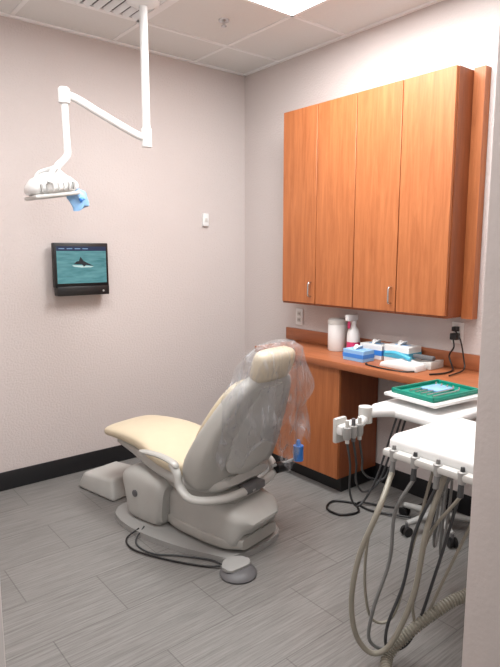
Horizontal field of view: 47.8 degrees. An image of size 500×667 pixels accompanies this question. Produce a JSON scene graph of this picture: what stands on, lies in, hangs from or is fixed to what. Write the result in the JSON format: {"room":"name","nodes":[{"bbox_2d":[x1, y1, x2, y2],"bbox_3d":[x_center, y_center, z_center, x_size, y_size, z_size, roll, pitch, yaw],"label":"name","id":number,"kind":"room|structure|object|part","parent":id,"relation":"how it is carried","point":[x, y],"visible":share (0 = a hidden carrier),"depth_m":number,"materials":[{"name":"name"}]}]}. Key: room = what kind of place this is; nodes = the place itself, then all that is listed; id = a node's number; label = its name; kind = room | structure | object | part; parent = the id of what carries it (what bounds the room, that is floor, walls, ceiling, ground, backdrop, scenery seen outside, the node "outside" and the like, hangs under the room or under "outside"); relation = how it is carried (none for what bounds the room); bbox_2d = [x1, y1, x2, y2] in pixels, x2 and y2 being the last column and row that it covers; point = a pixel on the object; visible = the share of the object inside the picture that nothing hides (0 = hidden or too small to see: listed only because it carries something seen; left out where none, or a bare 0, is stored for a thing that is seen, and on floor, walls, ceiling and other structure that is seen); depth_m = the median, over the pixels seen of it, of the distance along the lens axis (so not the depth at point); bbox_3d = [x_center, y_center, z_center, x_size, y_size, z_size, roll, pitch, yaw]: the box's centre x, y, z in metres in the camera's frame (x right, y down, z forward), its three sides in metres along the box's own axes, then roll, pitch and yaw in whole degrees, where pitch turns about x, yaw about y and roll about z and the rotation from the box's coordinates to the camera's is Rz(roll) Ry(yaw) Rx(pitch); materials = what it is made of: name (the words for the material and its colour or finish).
{"room":"dental clinic","nodes":[
{"label":"dental clinic","id":0,"kind":"room"},
{"bbox_2d":[0,588,5,666],"bbox_3d":[-0.254,-0.049,0.410,0.076,2.840,0.130,-7,11,-39],"label":"wall","id":1,"kind":"structure","parent":0,"point":[2,647],"depth_m":0.42,"materials":[{"name":"paint"}]},
{"bbox_2d":[0,16,244,472],"bbox_3d":[-1.143,-0.506,3.582,2.990,2.840,0.120,-7,11,-39],"label":"wall","id":2,"kind":"structure","parent":0,"point":[167,337],"depth_m":3.71,"materials":[{"name":"paint"}]},
{"bbox_2d":[0,445,135,491],"bbox_3d":[-1.101,0.850,3.726,2.750,0.115,0.012,-7,11,-39],"label":"baseboard","id":3,"kind":"structure","parent":2,"relation":"attached to","point":[24,476],"depth_m":3.63,"materials":[{"name":"rubber"}]},
{"bbox_2d":[51,243,108,295],"bbox_3d":[-1.058,-0.403,3.524,0.350,0.322,0.097,-7,11,-39],"label":"wall tv","id":4,"kind":"object","parent":2,"relation":"attached to","point":[77,268],"visible":1,"depth_m":3.49,"materials":[{"name":"black plastic"}]},
{"bbox_2d":[202,213,208,225],"bbox_3d":[-0.325,-0.829,4.115,0.050,0.092,0.024,-7,11,-39],"label":"wall sensor","id":5,"kind":"object","parent":2,"relation":"attached to","point":[205,216],"visible":1,"depth_m":4.10,"materials":[{"name":"white plastic"}]},
{"bbox_2d":[0,0,443,75],"bbox_3d":[-0.182,-1.639,2.229,2.750,0.012,2.920,-7,11,-39],"label":"ceiling trim","id":6,"kind":"structure","parent":2,"relation":"attached to","point":[1,13],"depth_m":3.46,"materials":[{"name":"metal"}]},
{"bbox_2d":[0,0,428,72],"bbox_3d":[-0.182,-1.684,2.223,2.750,0.080,2.920,-7,11,-39],"label":"ceiling","id":7,"kind":"structure","parent":0,"point":[198,18],"depth_m":3.28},
{"bbox_2d":[9,0,28,15],"bbox_3d":[-0.418,-1.616,2.038,0.024,0.006,2.920,-7,11,-39],"label":"t-bar","id":8,"kind":"object","parent":7,"relation":"attached to","point":[22,3],"visible":1,"depth_m":3.04,"materials":[{"name":"metal"}]},
{"bbox_2d":[24,0,159,210],"bbox_3d":[-0.768,-1.158,2.807,0.730,1.092,0.233,-7,11,-39],"label":"light","id":9,"kind":"object","parent":7,"relation":"hanging from","point":[50,182],"visible":1,"depth_m":2.76,"materials":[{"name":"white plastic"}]},
{"bbox_3d":[-0.891,-1.009,2.727,0.038,0.221,0.034,-7,11,-39],"label":"drop arm","id":10,"kind":"part","parent":9,"relation":"part of","materials":[{"name":"white metal"}]},
{"bbox_3d":[-0.716,-1.094,2.859,0.433,0.190,0.034,-7,11,-39],"label":"arm","id":11,"kind":"part","parent":9,"relation":"part of","materials":[{"name":"white metal"}]},
{"bbox_2d":[62,0,174,22],"bbox_3d":[-0.665,-1.714,2.817,0.570,0.026,0.570,-7,11,-39],"label":"ceiling air vent","id":12,"kind":"object","parent":7,"relation":"in","point":[120,8],"depth_m":3.01,"materials":[{"name":"white metal"}]},
{"bbox_2d":[111,0,178,40],"bbox_3d":[0.054,-1.671,2.419,0.024,0.006,2.920,-7,11,-39],"label":"t-bar","id":13,"kind":"object","parent":7,"relation":"attached to","point":[136,25],"visible":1,"depth_m":3.30,"materials":[{"name":"metal"}]},
{"bbox_2d":[60,0,278,61],"bbox_3d":[-0.858,-1.761,3.049,2.750,0.006,0.024,-7,11,-39],"label":"t-bar","id":14,"kind":"object","parent":7,"relation":"attached to","point":[149,24],"visible":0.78,"depth_m":3.50,"materials":[{"name":"metal"}]},
{"bbox_2d":[218,18,228,27],"bbox_3d":[-0.148,-1.767,3.216,0.064,0.040,0.064,-7,11,-39],"label":"sprinkler","id":15,"kind":"object","parent":7,"relation":"attached to","point":[221,20],"visible":1,"depth_m":3.21,"materials":[{"name":"silver metal"}]},
{"bbox_2d":[194,16,290,61],"bbox_3d":[0.527,-1.726,2.801,0.024,0.006,2.920,-7,11,-39],"label":"t-bar","id":16,"kind":"object","parent":7,"relation":"attached to","point":[287,17],"visible":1,"depth_m":3.47,"materials":[{"name":"metal"}]},
{"bbox_2d":[244,0,291,16],"bbox_3d":[0.006,-1.742,2.956,0.610,0.009,0.020,-7,11,-39],"label":"frame","id":17,"kind":"object","parent":7,"relation":"attached to","point":[249,1],"visible":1,"depth_m":3.02,"materials":[{"name":"metal"}]},
{"bbox_2d":[251,0,323,14],"bbox_3d":[0.386,-1.676,2.496,0.570,0.005,1.180,-7,11,-39],"label":"ceiling light","id":18,"kind":"object","parent":7,"relation":"in","point":[291,7],"visible":1,"depth_m":2.99,"materials":[{"name":"white plastic"}]},
{"bbox_2d":[290,0,329,17],"bbox_3d":[0.614,-1.702,2.680,0.020,0.009,1.220,-7,11,-39],"label":"frame","id":19,"kind":"object","parent":7,"relation":"attached to","point":[324,1],"visible":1,"depth_m":3.04,"materials":[{"name":"metal"}]},
{"bbox_2d":[293,16,345,35],"bbox_3d":[-0.473,-1.694,2.581,2.750,0.006,0.024,-7,11,-39],"label":"t-bar","id":20,"kind":"object","parent":7,"relation":"attached to","point":[295,17],"visible":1,"depth_m":3.28,"materials":[{"name":"metal"}]},
{"bbox_2d":[0,457,469,666],"bbox_3d":[-0.206,1.265,1.598,4.300,0.100,4.700,-7,11,-39],"label":"floor","id":21,"kind":"structure","parent":0,"point":[74,593],"depth_m":2.43,"materials":[{"name":"grey tile"}]},
{"bbox_2d":[79,461,131,500],"bbox_3d":[-0.833,0.885,3.467,0.348,0.119,0.292,7,11,39],"label":"junction box","id":22,"kind":"object","parent":21,"relation":"on","point":[106,481],"visible":0.73,"depth_m":3.36,"materials":[{"name":"plastic"}]},
{"bbox_2d":[104,346,302,567],"bbox_3d":[-0.298,0.503,2.910,1.191,1.034,0.725,4,9,27],"label":"dental chair","id":23,"kind":"object","parent":21,"relation":"on","point":[195,489],"visible":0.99,"depth_m":2.70,"materials":[{"name":"grey plastic"}]},
{"bbox_2d":[104,415,200,474],"bbox_3d":[-0.402,0.582,3.048,0.861,0.140,0.490,7,11,39],"label":"seat cushion","id":24,"kind":"object","parent":23,"relation":"on","point":[172,437],"depth_m":3.00,"materials":[{"name":"beige leather"}]},
{"bbox_3d":[-0.436,0.589,2.673,0.268,0.049,0.040,7,11,39],"label":"armrest","id":25,"kind":"part","parent":23,"relation":"part of","materials":[{"name":"grey plastic"}]},
{"bbox_3d":[-0.396,1.040,2.683,0.556,0.032,0.138,6,10,36],"label":"pedal cord","id":26,"kind":"part","parent":23,"relation":"part of","materials":[{"name":"black plastic"}]},
{"bbox_3d":[-0.375,1.038,2.698,0.539,0.032,0.138,6,10,37],"label":"pedal cord","id":27,"kind":"part","parent":23,"relation":"part of","materials":[{"name":"black rubber"}]},
{"bbox_3d":[-0.302,1.000,2.992,0.890,0.028,0.533,7,11,39],"label":"plate","id":28,"kind":"part","parent":23,"relation":"part of","materials":[{"name":"grey plastic"}]},
{"bbox_3d":[-0.259,0.730,2.951,0.645,0.136,0.342,7,11,39],"label":"lift arm","id":29,"kind":"part","parent":23,"relation":"part of"},
{"bbox_2d":[196,379,244,436],"bbox_3d":[-0.064,0.398,2.743,0.260,0.411,0.441,7,11,39],"label":"cushion","id":30,"kind":"object","parent":23,"relation":"on","point":[230,429],"depth_m":2.51,"materials":[{"name":"beige leather"}]},
{"bbox_3d":[0.163,0.690,2.924,0.063,0.056,0.056,-5,10,-32],"label":"pivot knob","id":31,"kind":"part","parent":23,"relation":"part of","materials":[{"name":"black plastic"}]},
{"bbox_2d":[271,458,293,467],"bbox_3d":[0.176,0.665,2.920,0.144,0.046,0.017,-2,9,-16],"label":"bottle","id":32,"kind":"object","parent":23,"relation":"on","point":[285,463],"depth_m":2.91,"materials":[{"name":"plastic"}]},
{"bbox_2d":[293,444,302,461],"bbox_3d":[0.251,0.619,2.926,0.052,0.080,0.052,7,11,39],"label":"water bottle","id":33,"kind":"object","parent":23,"relation":"on","point":[297,448],"depth_m":2.91,"materials":[{"name":"blue plastic"}]},
{"bbox_2d":[296,439,300,445],"bbox_3d":[0.251,0.565,2.919,0.030,0.030,0.030,7,11,39],"label":"cap","id":34,"kind":"object","parent":23,"relation":"on","point":[298,443],"depth_m":2.91,"materials":[{"name":"blue plastic"}]},
{"bbox_2d":[219,556,256,584],"bbox_3d":[-0.052,1.058,2.529,0.170,0.045,0.170,-7,11,-39],"label":"foot pedal","id":35,"kind":"object","parent":21,"relation":"on","point":[237,570],"visible":1,"depth_m":2.50,"materials":[{"name":"grey plastic"}]},
{"bbox_2d":[255,340,478,491],"bbox_3d":[0.784,0.571,3.226,0.397,0.810,1.900,-7,11,-39],"label":"base cabinet","id":36,"kind":"object","parent":21,"relation":"on","point":[325,386],"depth_m":3.41,"materials":[{"name":"brown wood"}]},
{"bbox_3d":[0.184,0.475,3.699,0.019,0.665,0.355,-7,11,-39],"label":"door","id":37,"kind":"part","parent":36,"relation":"part of","materials":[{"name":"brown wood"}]},
{"bbox_3d":[0.410,0.514,3.425,0.019,0.665,0.350,-7,11,-39],"label":"door","id":38,"kind":"part","parent":36,"relation":"part of","materials":[{"name":"brown wood"}]},
{"bbox_2d":[328,318,347,351],"bbox_3d":[0.557,0.004,3.596,0.124,0.207,0.124,-7,11,-39],"label":"wipes canister","id":39,"kind":"object","parent":36,"relation":"on","point":[337,327],"visible":0.91,"depth_m":3.55,"materials":[{"name":"white plastic"}]},
{"bbox_3d":[0.557,-0.081,3.584,0.124,0.037,0.124,-7,11,-39],"label":"lid","id":40,"kind":"part","parent":39,"relation":"part of","materials":[{"name":"white plastic"}]},
{"bbox_2d":[345,314,359,347],"bbox_3d":[0.628,0.003,3.465,0.106,0.245,0.081,-7,11,-39],"label":"spray bottle","id":41,"kind":"object","parent":36,"relation":"on","point":[353,334],"visible":0.83,"depth_m":3.44,"materials":[{"name":"white plastic"}]},
{"bbox_2d":[343,344,374,362],"bbox_3d":[0.630,0.108,3.274,0.102,0.091,0.152,-7,11,-39],"label":"tissue box","id":42,"kind":"object","parent":36,"relation":"on","point":[357,353],"visible":1,"depth_m":3.24,"materials":[{"name":"blue cardboard"}]},
{"bbox_2d":[255,340,478,387],"bbox_3d":[0.784,0.190,3.171,0.397,0.040,1.900,-7,11,-39],"label":"countertop","id":43,"kind":"structure","parent":36,"relation":"on","point":[317,354],"depth_m":3.11,"materials":[{"name":"brown wood"}]},
{"bbox_2d":[360,339,388,359],"bbox_3d":[0.752,0.087,3.351,0.112,0.111,0.162,-7,11,-39],"label":"glove box","id":44,"kind":"object","parent":36,"relation":"on","point":[376,345],"visible":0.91,"depth_m":3.30,"materials":[{"name":"white cardboard"}]},
{"bbox_2d":[365,351,425,372],"bbox_3d":[0.774,0.143,3.049,0.164,0.088,0.312,-7,11,-39],"label":"stand","id":45,"kind":"object","parent":36,"relation":"on","point":[405,363],"visible":1,"depth_m":3.00,"materials":[{"name":"white plastic"}]},
{"bbox_2d":[384,340,421,360],"bbox_3d":[0.866,0.101,3.203,0.122,0.126,0.167,-7,11,-39],"label":"box","id":46,"kind":"object","parent":36,"relation":"on","point":[401,346],"visible":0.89,"depth_m":3.17,"materials":[{"name":"white cardboard"}]},
{"bbox_2d":[413,354,443,369],"bbox_3d":[0.963,0.148,3.075,0.120,0.070,0.135,-7,11,-39],"label":"desk phone","id":47,"kind":"object","parent":36,"relation":"on","point":[431,363],"visible":0.79,"depth_m":3.02,"materials":[{"name":"white plastic"}]},
{"bbox_2d":[326,379,477,666],"bbox_3d":[0.742,0.657,2.448,0.784,0.865,1.483,1,8,7],"label":"cart","id":48,"kind":"object","parent":21,"relation":"on","point":[444,446],"visible":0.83,"depth_m":1.96,"materials":[{"name":"grey plastic"}]},
{"bbox_3d":[0.348,0.372,2.186,0.065,0.100,0.020,-7,11,-39],"label":"assistant holder plate","id":49,"kind":"part","parent":48,"relation":"part of","materials":[{"name":"white plastic"}]},
{"bbox_2d":[343,427,350,440],"bbox_3d":[0.368,0.379,2.142,0.030,0.048,0.030,-7,11,-39],"label":"socket","id":50,"kind":"object","parent":48,"relation":"attached to","point":[346,430],"depth_m":2.13,"materials":[{"name":"grey plastic"}]},
{"bbox_2d":[349,425,356,438],"bbox_3d":[0.396,0.376,2.164,0.030,0.048,0.030,-7,11,-39],"label":"socket","id":51,"kind":"object","parent":48,"relation":"attached to","point":[353,435],"depth_m":2.15,"materials":[{"name":"grey plastic"}]},
{"bbox_2d":[356,423,363,436],"bbox_3d":[0.424,0.373,2.187,0.030,0.048,0.030,-7,11,-39],"label":"socket","id":52,"kind":"object","parent":48,"relation":"attached to","point":[359,425],"depth_m":2.17,"materials":[{"name":"grey plastic"}]},
{"bbox_3d":[0.441,0.350,2.250,0.045,0.063,0.093,8,11,43],"label":"assistant arm","id":53,"kind":"part","parent":48,"relation":"part of","materials":[{"name":"white plastic"}]},
{"bbox_3d":[0.534,0.320,2.284,0.144,0.045,0.046,-1,8,-9],"label":"assistant arm","id":54,"kind":"part","parent":48,"relation":"part of","materials":[{"name":"white plastic"}]},
{"bbox_3d":[0.912,0.931,3.011,0.043,0.056,0.194,-7,11,-39],"label":"leg","id":55,"kind":"part","parent":48,"relation":"part of","materials":[{"name":"grey plastic"}]},
{"bbox_3d":[0.885,0.948,2.899,0.194,0.056,0.043,-4,9,-25],"label":"leg","id":56,"kind":"part","parent":48,"relation":"part of","materials":[{"name":"grey plastic"}]},
{"bbox_2d":[372,398,476,424],"bbox_3d":[0.778,0.312,2.376,0.430,0.035,0.340,-7,11,-39],"label":"tray arm","id":57,"kind":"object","parent":48,"relation":"on","point":[408,411],"depth_m":2.26,"materials":[{"name":"white plastic"}]},
{"bbox_2d":[384,379,477,408],"bbox_3d":[0.788,0.266,2.396,0.365,0.070,0.303,-7,11,-39],"label":"tray","id":58,"kind":"object","parent":48,"relation":"on","point":[437,393],"depth_m":2.35,"materials":[{"name":"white plastic"}]},
{"bbox_2d":[391,382,477,402],"bbox_3d":[0.788,0.248,2.394,0.300,0.005,0.220,-5,10,-33],"label":"tray","id":59,"kind":"object","parent":48,"relation":"on","point":[421,392],"depth_m":2.36,"materials":[{"name":"green plastic"}]},
{"bbox_3d":[0.977,0.955,2.845,0.043,0.056,0.194,-1,8,-4],"label":"leg","id":60,"kind":"part","parent":48,"relation":"part of","materials":[{"name":"grey plastic"}]},
{"bbox_3d":[1.063,0.945,2.915,0.194,0.056,0.043,2,8,14],"label":"leg","id":61,"kind":"part","parent":48,"relation":"part of","materials":[{"name":"grey plastic"}]},
{"bbox_2d":[245,0,499,496],"bbox_3d":[0.974,-0.460,3.260,0.120,2.840,3.060,-7,11,-39],"label":"wall","id":62,"kind":"structure","parent":0,"point":[446,33],"depth_m":3.51,"materials":[{"name":"paint"}]},
{"bbox_2d":[296,308,302,324],"bbox_3d":[0.348,-0.119,3.980,0.011,0.116,0.070,-7,11,-39],"label":"power outlet","id":63,"kind":"object","parent":62,"relation":"attached to","point":[299,312],"visible":1,"depth_m":3.97,"materials":[{"name":"white plastic"}]},
{"bbox_2d":[286,327,479,371],"bbox_3d":[0.899,0.105,3.319,0.019,0.084,2.000,-7,11,-39],"label":"trim","id":64,"kind":"structure","parent":62,"relation":"attached to","point":[472,362],"depth_m":3.16,"materials":[{"name":"brown wood"}]},
{"bbox_2d":[282,65,491,319],"bbox_3d":[0.689,-0.754,3.286,0.231,1.245,1.295,-7,11,-39],"label":"upper cabinet","id":65,"kind":"object","parent":62,"relation":"attached to","point":[384,186],"visible":1,"depth_m":3.06,"materials":[{"name":"brown wood"}]},
{"bbox_3d":[0.322,-0.807,3.619,0.020,1.215,0.302,-7,11,-39],"label":"door","id":66,"kind":"part","parent":65,"relation":"part of","materials":[{"name":"brown wood"}]},
{"bbox_3d":[0.376,-0.279,3.586,0.034,0.101,0.011,-7,11,-39],"label":"handle","id":67,"kind":"part","parent":65,"relation":"part of","materials":[{"name":"silver metal"}]},
{"bbox_3d":[0.516,-0.773,3.384,0.020,1.215,0.302,-7,11,-39],"label":"door","id":68,"kind":"part","parent":65,"relation":"part of","materials":[{"name":"brown wood"}]},
{"bbox_3d":[0.710,-0.739,3.148,0.020,1.215,0.302,-7,11,-39],"label":"door","id":69,"kind":"part","parent":65,"relation":"part of","materials":[{"name":"brown wood"}]},
{"bbox_3d":[0.768,-0.211,3.110,0.034,0.101,0.011,-7,11,-39],"label":"handle","id":70,"kind":"part","parent":65,"relation":"part of","materials":[{"name":"silver metal"}]},
{"bbox_3d":[0.905,-0.705,2.912,0.020,1.215,0.302,-7,11,-39],"label":"door","id":71,"kind":"part","parent":65,"relation":"part of","materials":[{"name":"brown wood"}]},
{"bbox_3d":[1.074,-0.698,2.861,0.177,1.215,0.019,-7,11,-39],"label":"panel","id":72,"kind":"part","parent":65,"relation":"part of","materials":[{"name":"brown wood"}]},
{"bbox_2d":[372,462,471,516],"bbox_3d":[0.883,0.888,3.462,0.012,0.115,2.907,-7,11,-39],"label":"baseboard","id":73,"kind":"structure","parent":62,"relation":"attached to","point":[400,481],"depth_m":3.33,"materials":[{"name":"rubber"}]},
{"bbox_2d":[429,322,465,375],"bbox_3d":[1.048,0.079,2.926,0.117,0.246,0.308,7,11,39],"label":"power outlet","id":74,"kind":"object","parent":62,"relation":"attached to","point":[457,335],"visible":1,"depth_m":3.01,"materials":[{"name":"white plastic"}]},
{"bbox_3d":[1.014,0.121,2.929,0.059,0.162,0.262,7,11,41],"label":"cord","id":75,"kind":"part","parent":74,"relation":"part of","materials":[{"name":"black plastic"}]},
{"bbox_3d":[1.076,0.098,2.911,0.072,0.211,0.241,3,9,23],"label":"cord","id":76,"kind":"part","parent":74,"relation":"part of","materials":[{"name":"black plastic"}]},
{"bbox_3d":[1.120,-0.004,3.042,0.007,0.116,0.070,-7,11,-39],"label":"plate","id":77,"kind":"part","parent":74,"relation":"part of","materials":[{"name":"white plastic"}]},
{"bbox_2d":[462,26,499,666],"bbox_3d":[1.163,-0.214,1.555,1.765,2.840,0.130,-7,11,-39],"label":"wall","id":78,"kind":"structure","parent":0,"point":[481,637],"depth_m":1.09,"materials":[{"name":"paint"}]}
]}

